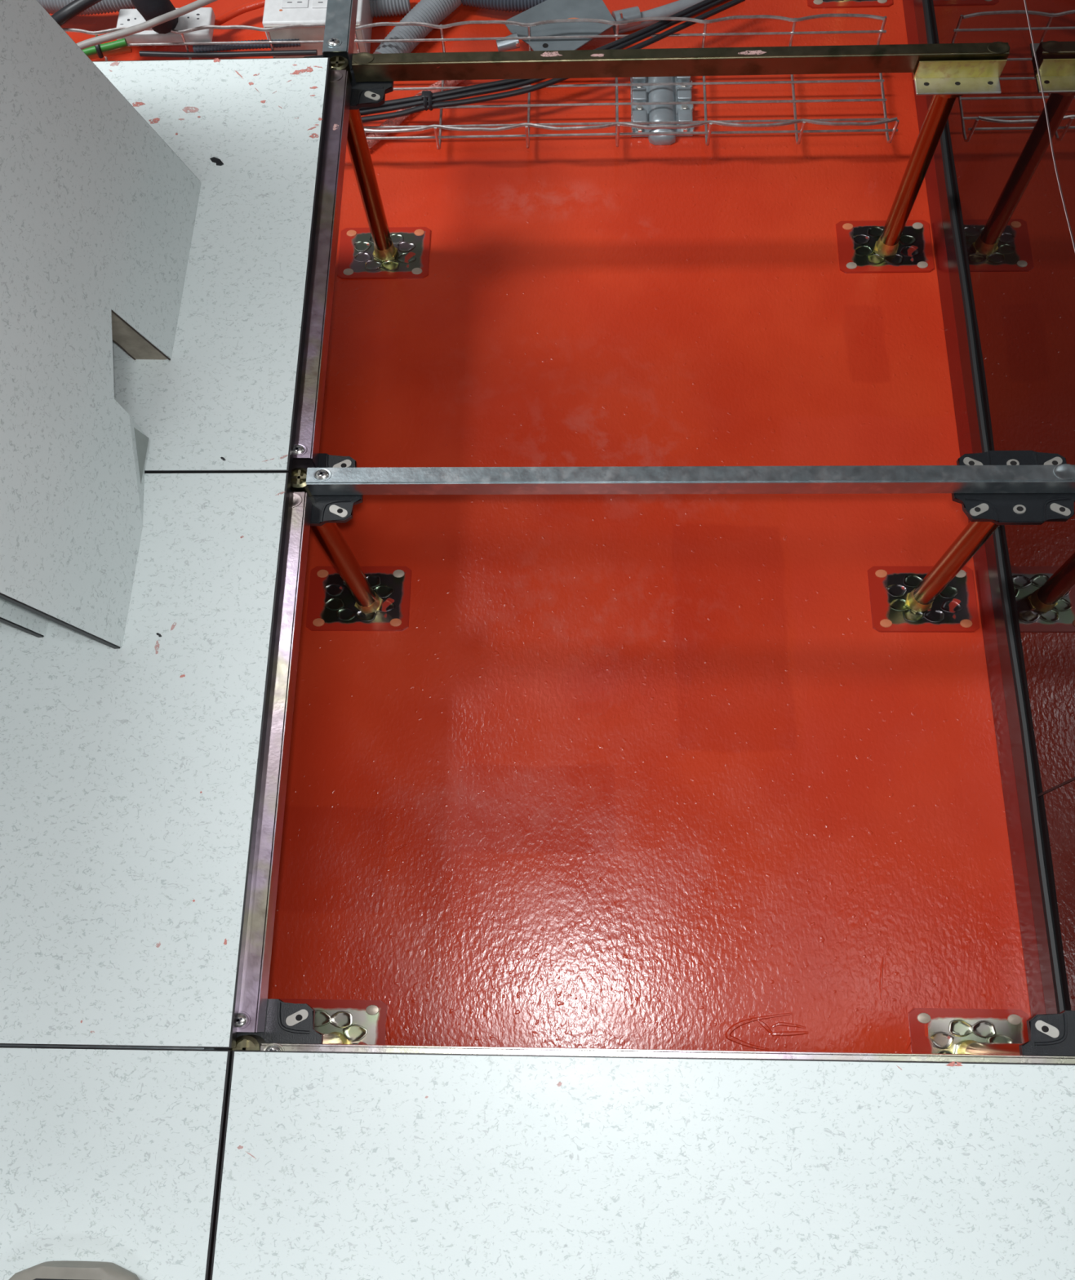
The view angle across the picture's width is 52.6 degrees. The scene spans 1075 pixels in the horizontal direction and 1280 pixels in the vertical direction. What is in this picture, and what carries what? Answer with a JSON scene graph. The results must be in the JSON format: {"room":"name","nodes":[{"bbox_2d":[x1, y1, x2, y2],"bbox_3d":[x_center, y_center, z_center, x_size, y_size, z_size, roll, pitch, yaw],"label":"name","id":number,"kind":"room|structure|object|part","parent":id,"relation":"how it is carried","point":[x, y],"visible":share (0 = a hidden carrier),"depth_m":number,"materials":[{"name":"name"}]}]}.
{"room":"server room","nodes":[
{"label":"server room","id":0,"kind":"room"},
{"bbox_2d":[49,0,1031,1053],"bbox_3d":[-0.900,-0.428,1.757,3.112,0.053,5.200,0,71,2],"label":"floor","id":1,"kind":"structure","parent":0,"point":[624,771],"depth_m":1.56,"materials":[{"name":"red paint"}]},
{"bbox_2d":[36,0,136,15],"bbox_3d":[-0.788,-1.130,1.919,0.201,0.040,0.051,-2,71,1],"label":"conduit","id":2,"kind":"object","parent":1,"relation":"on","point":[51,6],"visible":0.61,"depth_m":1.91,"materials":[{"name":"grey plastic"}]},
{"bbox_2d":[214,0,265,25],"bbox_3d":[-0.514,-1.118,1.925,0.148,0.013,0.022,-26,72,-7],"label":"conduit","id":3,"kind":"object","parent":1,"relation":"on","point":[239,10],"visible":0.73,"depth_m":1.92,"materials":[{"name":"paint"}]},
{"bbox_2d":[213,998,387,1050],"bbox_3d":[-0.274,0.449,1.206,0.149,0.378,0.100,0,71,2],"label":"pedestal","id":4,"kind":"object","parent":1,"relation":"on","point":[320,1021],"visible":0.44,"depth_m":1.38,"materials":[{"name":"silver metal"}]},
{"bbox_2d":[0,1044,214,1049],"bbox_3d":[-0.734,0.392,1.056,0.840,0.030,0.020,0,71,2],"label":"stringer","id":5,"kind":"object","parent":4,"relation":"on","point":[1,1045],"visible":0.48,"depth_m":1.03,"materials":[{"name":"grey metal"}]},
{"bbox_2d":[0,1046,234,1279],"bbox_3d":[-0.739,0.670,0.949,0.899,0.036,0.600,0,71,2],"label":"floor panel","id":6,"kind":"object","parent":5,"relation":"on","point":[113,1155],"visible":1,"depth_m":0.99,"materials":[{"name":"laminate"}]},
{"bbox_2d":[8,1260,139,1279],"bbox_3d":[-0.405,0.685,0.865,0.168,0.087,0.321,0,71,2],"label":"shoe","id":7,"kind":"object","parent":6,"relation":"on","point":[59,1269],"visible":1,"depth_m":0.94,"materials":[{"name":"grey rubber"}]},
{"bbox_2d":[236,492,311,1031],"bbox_3d":[-0.278,0.107,1.136,0.032,0.034,0.568,0,71,2],"label":"stringer","id":8,"kind":"object","parent":4,"relation":"on","point":[251,1015],"visible":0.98,"depth_m":1.12,"materials":[{"name":"metal"}]},
{"bbox_2d":[0,472,291,1048],"bbox_3d":[-0.729,0.102,1.145,0.896,0.036,0.600,0,71,2],"label":"floor panel","id":9,"kind":"object","parent":8,"relation":"on","point":[131,775],"visible":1,"depth_m":1.10,"materials":[{"name":"laminate"}]},
{"bbox_3d":[-0.268,0.510,1.383,0.149,0.004,0.100,0,71,2],"label":"plate","id":10,"kind":"part","parent":4,"relation":"part of","materials":[{"name":"silver metal"}]},
{"bbox_2d":[262,0,373,57],"bbox_3d":[-0.381,-1.092,1.897,0.170,0.086,0.132,0,71,2],"label":"box","id":11,"kind":"object","parent":1,"relation":"on","point":[276,12],"visible":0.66,"depth_m":1.85,"materials":[{"name":"white plastic"}]},
{"bbox_2d":[281,0,308,8],"bbox_3d":[-0.413,-1.091,1.854,0.045,0.002,0.035,0,71,2],"label":"socket","id":12,"kind":"object","parent":11,"relation":"attached to","point":[285,3],"depth_m":1.85,"materials":[{"name":"white plastic"}]},
{"bbox_2d":[311,0,327,8],"bbox_3d":[-0.359,-1.090,1.851,0.048,0.002,0.035,0,71,2],"label":"socket","id":13,"kind":"object","parent":11,"relation":"attached to","point":[315,3],"depth_m":1.85,"materials":[{"name":"white plastic"}]},
{"bbox_2d":[289,453,412,631],"bbox_3d":[-0.266,-0.122,1.403,0.149,0.378,0.100,0,71,2],"label":"pedestal","id":14,"kind":"object","parent":1,"relation":"on","point":[344,596],"visible":0.74,"depth_m":1.56,"materials":[{"name":"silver metal"}]},
{"bbox_2d":[292,70,351,469],"bbox_3d":[-0.268,-0.470,1.335,0.034,0.034,0.567,0,71,2],"label":"stringer","id":15,"kind":"object","parent":14,"relation":"on","point":[309,415],"visible":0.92,"depth_m":1.31,"materials":[{"name":"metal"}]},
{"bbox_2d":[93,57,331,476],"bbox_3d":[-0.720,-0.467,1.341,0.896,0.036,0.599,0,71,2],"label":"floor panel","id":16,"kind":"object","parent":15,"relation":"on","point":[228,388],"visible":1,"depth_m":1.30,"materials":[{"name":"laminate"}]},
{"bbox_2d":[0,597,48,637],"bbox_3d":[-0.630,-0.389,0.980,0.219,0.590,0.610,1,71,3],"label":"floor panel","id":17,"kind":"object","parent":16,"relation":"on","point":[12,615],"visible":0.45,"depth_m":1.13,"materials":[{"name":"laminate"}]},
{"bbox_3d":[-0.635,-0.103,0.881,0.007,0.618,0.004,-5,70,20],"label":"edge trim","id":18,"kind":"part","parent":17,"relation":"part of","materials":[{"name":"black plastic"}]},
{"bbox_2d":[0,0,200,648],"bbox_3d":[-0.546,-0.376,0.978,0.219,0.601,0.610,1,71,3],"label":"floor panel","id":19,"kind":"object","parent":16,"relation":"on","point":[98,211],"visible":1,"depth_m":1.12,"materials":[{"name":"laminate"}]},
{"bbox_3d":[-0.551,-0.090,0.874,0.007,0.618,0.004,-5,70,20],"label":"edge trim","id":20,"kind":"part","parent":19,"relation":"part of","materials":[{"name":"black plastic"}]},
{"bbox_3d":[-0.528,-0.664,1.072,0.007,0.618,0.002,-5,70,20],"label":"edge trim","id":21,"kind":"part","parent":19,"relation":"part of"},
{"bbox_2d":[209,156,223,165],"bbox_3d":[-0.399,-0.597,1.354,0.019,0.002,0.009,40,77,14],"label":"chip","id":22,"kind":"object","parent":16,"relation":"on","point":[217,161],"visible":1,"depth_m":1.35,"materials":[{"name":"black"}]},
{"bbox_3d":[-0.259,-0.061,1.580,0.149,0.004,0.100,0,71,2],"label":"plate","id":23,"kind":"part","parent":14,"relation":"part of","materials":[{"name":"metal"}]},
{"bbox_2d":[306,463,1074,494],"bbox_3d":[0.175,-0.180,1.219,0.870,0.034,0.021,0,71,2],"label":"stringer","id":24,"kind":"object","parent":14,"relation":"on","point":[1060,478],"visible":1,"depth_m":1.21,"materials":[{"name":"grey metal"}]},
{"bbox_2d":[302,53,431,279],"bbox_3d":[-0.257,-0.695,1.601,0.149,0.378,0.100,0,71,2],"label":"pedestal","id":25,"kind":"object","parent":1,"relation":"on","point":[378,251],"visible":0.66,"depth_m":1.76,"materials":[{"name":"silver metal"}]},
{"bbox_2d":[92,57,314,62],"bbox_3d":[-0.715,-0.751,1.451,0.844,0.030,0.020,0,71,2],"label":"stringer","id":26,"kind":"object","parent":25,"relation":"on","point":[307,57],"visible":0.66,"depth_m":1.43,"materials":[{"name":"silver metal"}]},
{"bbox_3d":[-0.251,-0.634,1.778,0.149,0.004,0.100,0,71,2],"label":"plate","id":27,"kind":"part","parent":25,"relation":"part of","materials":[{"name":"metal"}]},
{"bbox_2d":[369,0,410,17],"bbox_3d":[-0.287,-1.131,1.931,0.125,0.041,0.047,0,71,2],"label":"conduit","id":28,"kind":"object","parent":1,"relation":"on","point":[379,8],"visible":0.54,"depth_m":1.92,"materials":[{"name":"grey plastic"}]},
{"bbox_2d":[365,80,463,149],"bbox_3d":[-0.215,-0.911,1.861,0.226,0.020,0.030,-41,74,-11],"label":"conduit","id":29,"kind":"object","parent":1,"relation":"on","point":[452,83],"visible":0.37,"depth_m":1.85,"materials":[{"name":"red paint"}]},
{"bbox_2d":[373,0,462,53],"bbox_3d":[-0.181,-1.107,1.911,0.054,0.057,0.287,35,76,13],"label":"conduit","id":30,"kind":"object","parent":1,"relation":"on","point":[429,11],"visible":0.77,"depth_m":1.88,"materials":[{"name":"grey plastic"}]},
{"bbox_2d":[62,7,899,149],"bbox_3d":[-0.234,-0.948,1.844,1.637,0.084,0.296,0,71,2],"label":"cable tray","id":31,"kind":"object","parent":1,"relation":"on","point":[850,122],"depth_m":1.82,"materials":[{"name":"metal"}]},
{"bbox_2d":[50,0,102,26],"bbox_3d":[-0.787,-1.066,1.838,0.126,0.029,0.028,-35,73,-10],"label":"cable","id":32,"kind":"object","parent":31,"relation":"in","point":[75,7],"visible":0.72,"depth_m":1.83,"materials":[{"name":"black plastic"}]},
{"bbox_2d":[94,44,103,58],"bbox_3d":[-0.750,-1.009,1.858,0.010,0.023,0.015,-14,71,-3],"label":"cable tie","id":33,"kind":"object","parent":31,"relation":"attached to","point":[98,49],"visible":0.76,"depth_m":1.85,"materials":[{"name":"black plastic"}]},
{"bbox_2d":[81,38,128,56],"bbox_3d":[-0.750,-1.012,1.861,0.096,0.020,0.013,-12,71,-2],"label":"wire","id":34,"kind":"object","parent":31,"relation":"in","point":[122,42],"visible":0.71,"depth_m":1.85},
{"bbox_2d":[88,46,132,59],"bbox_3d":[-0.753,-1.013,1.879,0.101,0.011,0.014,-12,71,-2],"label":"wire","id":35,"kind":"object","parent":31,"relation":"in","point":[124,50],"visible":0.59,"depth_m":1.88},
{"bbox_2d":[75,0,217,49],"bbox_3d":[-0.665,-1.014,1.805,0.287,0.041,0.043,-21,72,-5],"label":"cable","id":36,"kind":"object","parent":31,"relation":"on","point":[197,4],"visible":0.82,"depth_m":1.80,"materials":[{"name":"grey plastic"}]},
{"bbox_2d":[130,0,178,34],"bbox_3d":[-0.642,-1.062,1.812,0.062,0.089,0.062,0,71,2],"label":"plug","id":37,"kind":"object","parent":31,"relation":"in","point":[148,10],"visible":0.81,"depth_m":1.80,"materials":[{"name":"plastic"}]},
{"bbox_2d":[120,13,199,24],"bbox_3d":[-0.651,-1.074,1.874,0.137,0.005,0.048,0,71,2],"label":"socket","id":38,"kind":"object","parent":31,"relation":"attached to","point":[125,19],"depth_m":1.88,"materials":[{"name":"white plastic"}]},
{"bbox_3d":[-0.645,-1.065,1.882,0.164,0.027,0.062,0,71,2],"label":"socket strip","id":39,"kind":"part","parent":31,"relation":"part of","materials":[{"name":"white plastic"}]},
{"bbox_2d":[139,49,317,57],"bbox_3d":[-0.534,-1.013,1.877,0.307,0.014,0.010,0,71,2],"label":"cable","id":40,"kind":"object","parent":31,"relation":"in","point":[290,52],"visible":1,"depth_m":1.88,"materials":[{"name":"black rubber"}]},
{"bbox_2d":[192,39,300,52],"bbox_3d":[-0.502,-1.027,1.877,0.184,0.014,0.016,-3,71,1],"label":"conduit","id":41,"kind":"object","parent":31,"relation":"in","point":[197,48],"visible":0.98,"depth_m":1.87,"materials":[{"name":"plastic"}]},
{"bbox_2d":[359,0,716,110],"bbox_3d":[0.014,-0.975,1.821,0.724,0.025,0.058,-18,71,-4],"label":"cable","id":42,"kind":"object","parent":31,"relation":"on","point":[413,99],"visible":0.66,"depth_m":1.81,"materials":[{"name":"black rubber"}]},
{"bbox_2d":[360,0,728,115],"bbox_3d":[0.011,-0.968,1.825,0.726,0.025,0.058,-18,71,-4],"label":"cable","id":43,"kind":"object","parent":31,"relation":"on","point":[500,88],"visible":0.7,"depth_m":1.81,"materials":[{"name":"plastic"}]},
{"bbox_2d":[361,0,745,122],"bbox_3d":[0.017,-0.953,1.818,0.723,0.025,0.058,-18,71,-4],"label":"cable","id":44,"kind":"object","parent":31,"relation":"on","point":[549,82],"visible":0.7,"depth_m":1.81,"materials":[{"name":"black rubber"}]},
{"bbox_2d":[421,90,433,111],"bbox_3d":[-0.183,-0.899,1.813,0.017,0.027,0.032,0,71,2],"label":"cable tie","id":45,"kind":"object","parent":44,"relation":"attached to","point":[426,95],"visible":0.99,"depth_m":1.80,"materials":[{"name":"black plastic"}]},
{"bbox_2d":[505,0,615,50],"bbox_3d":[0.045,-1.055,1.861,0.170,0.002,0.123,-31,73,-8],"label":"junction box","id":46,"kind":"object","parent":31,"relation":"in","point":[548,10],"visible":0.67,"depth_m":1.86,"materials":[{"name":"grey plastic"}]},
{"bbox_2d":[496,32,519,51],"bbox_3d":[-0.051,-1.020,1.856,0.039,0.023,0.025,-13,71,-2],"label":"connector","id":47,"kind":"object","parent":46,"relation":"attached to","point":[502,45],"visible":0.94,"depth_m":1.85,"materials":[{"name":"silver metal"}]},
{"bbox_2d":[461,0,546,12],"bbox_3d":[-0.025,-1.129,1.912,0.218,0.032,0.049,0,71,2],"label":"conduit","id":48,"kind":"object","parent":1,"relation":"on","point":[503,5],"visible":0.61,"depth_m":1.90,"materials":[{"name":"plastic"}]},
{"bbox_2d":[613,0,703,34],"bbox_3d":[0.250,-1.113,1.911,0.249,0.024,0.031,-21,71,-5],"label":"conduit","id":49,"kind":"object","parent":1,"relation":"on","point":[668,10],"visible":0.61,"depth_m":1.90,"materials":[{"name":"plastic"}]},
{"bbox_2d":[611,6,641,31],"bbox_3d":[0.155,-1.085,1.889,0.044,0.047,0.034,-16,71,-3],"label":"connector","id":50,"kind":"object","parent":49,"relation":"on","point":[632,13],"visible":0.84,"depth_m":1.88,"materials":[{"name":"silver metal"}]},
{"bbox_2d":[630,75,693,145],"bbox_3d":[0.211,-0.910,1.846,0.104,0.024,0.151,0,71,2],"label":"clamp","id":51,"kind":"object","parent":1,"relation":"on","point":[656,113],"visible":0.63,"depth_m":1.84,"materials":[{"name":"grey plastic"}]},
{"bbox_2d":[807,0,893,8],"bbox_3d":[0.546,-1.223,1.757,0.149,0.374,0.100,0,71,2],"label":"pedestal","id":52,"kind":"object","parent":1,"relation":"on","point":[813,4],"visible":1,"depth_m":1.92,"materials":[{"name":"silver metal"}]},
{"bbox_2d":[835,59,1007,273],"bbox_3d":[0.552,-0.694,1.574,0.149,0.374,0.100,0,71,2],"label":"pedestal","id":53,"kind":"object","parent":1,"relation":"on","point":[895,244],"visible":0.92,"depth_m":1.63,"materials":[{"name":"yellow metal"}]},
{"bbox_2d":[351,41,1009,81],"bbox_3d":[0.181,-0.754,1.419,0.847,0.031,0.021,0,71,2],"label":"stringer","id":54,"kind":"object","parent":53,"relation":"on","point":[897,58],"visible":0.97,"depth_m":1.41,"materials":[{"name":"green metal"}]},
{"bbox_3d":[0.559,-0.634,1.749,0.149,0.004,0.100,0,71,2],"label":"plate","id":55,"kind":"part","parent":53,"relation":"part of","materials":[{"name":"metal"}]},
{"bbox_2d":[867,450,1074,631],"bbox_3d":[0.544,-0.116,1.386,0.149,0.351,0.100,0,71,2],"label":"pedestal","id":56,"kind":"object","parent":1,"relation":"on","point":[941,597],"visible":0.88,"depth_m":1.45,"materials":[{"name":"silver metal"}]},
{"bbox_3d":[0.550,-0.059,1.550,0.149,0.004,0.100,0,71,2],"label":"plate","id":57,"kind":"part","parent":56,"relation":"part of","materials":[{"name":"metal"}]},
{"bbox_2d":[907,1008,1074,1055],"bbox_3d":[0.536,0.455,1.189,0.149,0.351,0.100,0,71,2],"label":"pedestal","id":58,"kind":"object","parent":1,"relation":"on","point":[950,1030],"visible":0.57,"depth_m":1.36,"materials":[{"name":"silver metal"}]},
{"bbox_2d":[260,1043,1074,1063],"bbox_3d":[0.170,0.394,1.021,0.862,0.034,0.017,0,71,2],"label":"stringer","id":59,"kind":"object","parent":58,"relation":"on","point":[264,1046],"visible":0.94,"depth_m":1.01,"materials":[{"name":"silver metal"}]},
{"bbox_2d":[209,1049,1074,1279],"bbox_3d":[0.154,0.672,0.915,0.884,0.036,0.600,0,71,2],"label":"floor panel","id":60,"kind":"object","parent":59,"relation":"on","point":[335,1165],"visible":1,"depth_m":0.97,"materials":[{"name":"laminate"}]},
{"bbox_3d":[-0.247,-1.305,1.826,0.149,0.351,0.100,0,71,2],"label":"pedestal","id":61,"kind":"object","parent":1,"relation":"on","visible":0},
{"bbox_2d":[322,0,358,70],"bbox_3d":[-0.261,-1.087,1.548,0.034,0.034,0.674,0,71,2],"label":"stringer","id":62,"kind":"object","parent":61,"relation":"on","point":[341,15],"visible":0.97,"depth_m":1.44,"materials":[{"name":"grey metal"}]},
{"bbox_2d":[902,0,1074,1017],"bbox_3d":[0.588,-0.922,0.262,0.029,3.000,5.200,0,71,2],"label":"wall","id":63,"kind":"structure","parent":0,"point":[1000,175],"depth_m":1.39,"materials":[{"name":"clear glass"}]},
{"bbox_3d":[0.600,-1.837,0.525,0.012,2.900,3.299,0,71,2],"label":"glass panel","id":64,"kind":"part","parent":63,"relation":"part of","materials":[{"name":"black"}]},
{"bbox_3d":[0.563,0.621,-0.324,0.012,2.900,1.899,0,71,2],"label":"glass panel","id":65,"kind":"part","parent":63,"relation":"part of","materials":[{"name":"black"}]}
]}

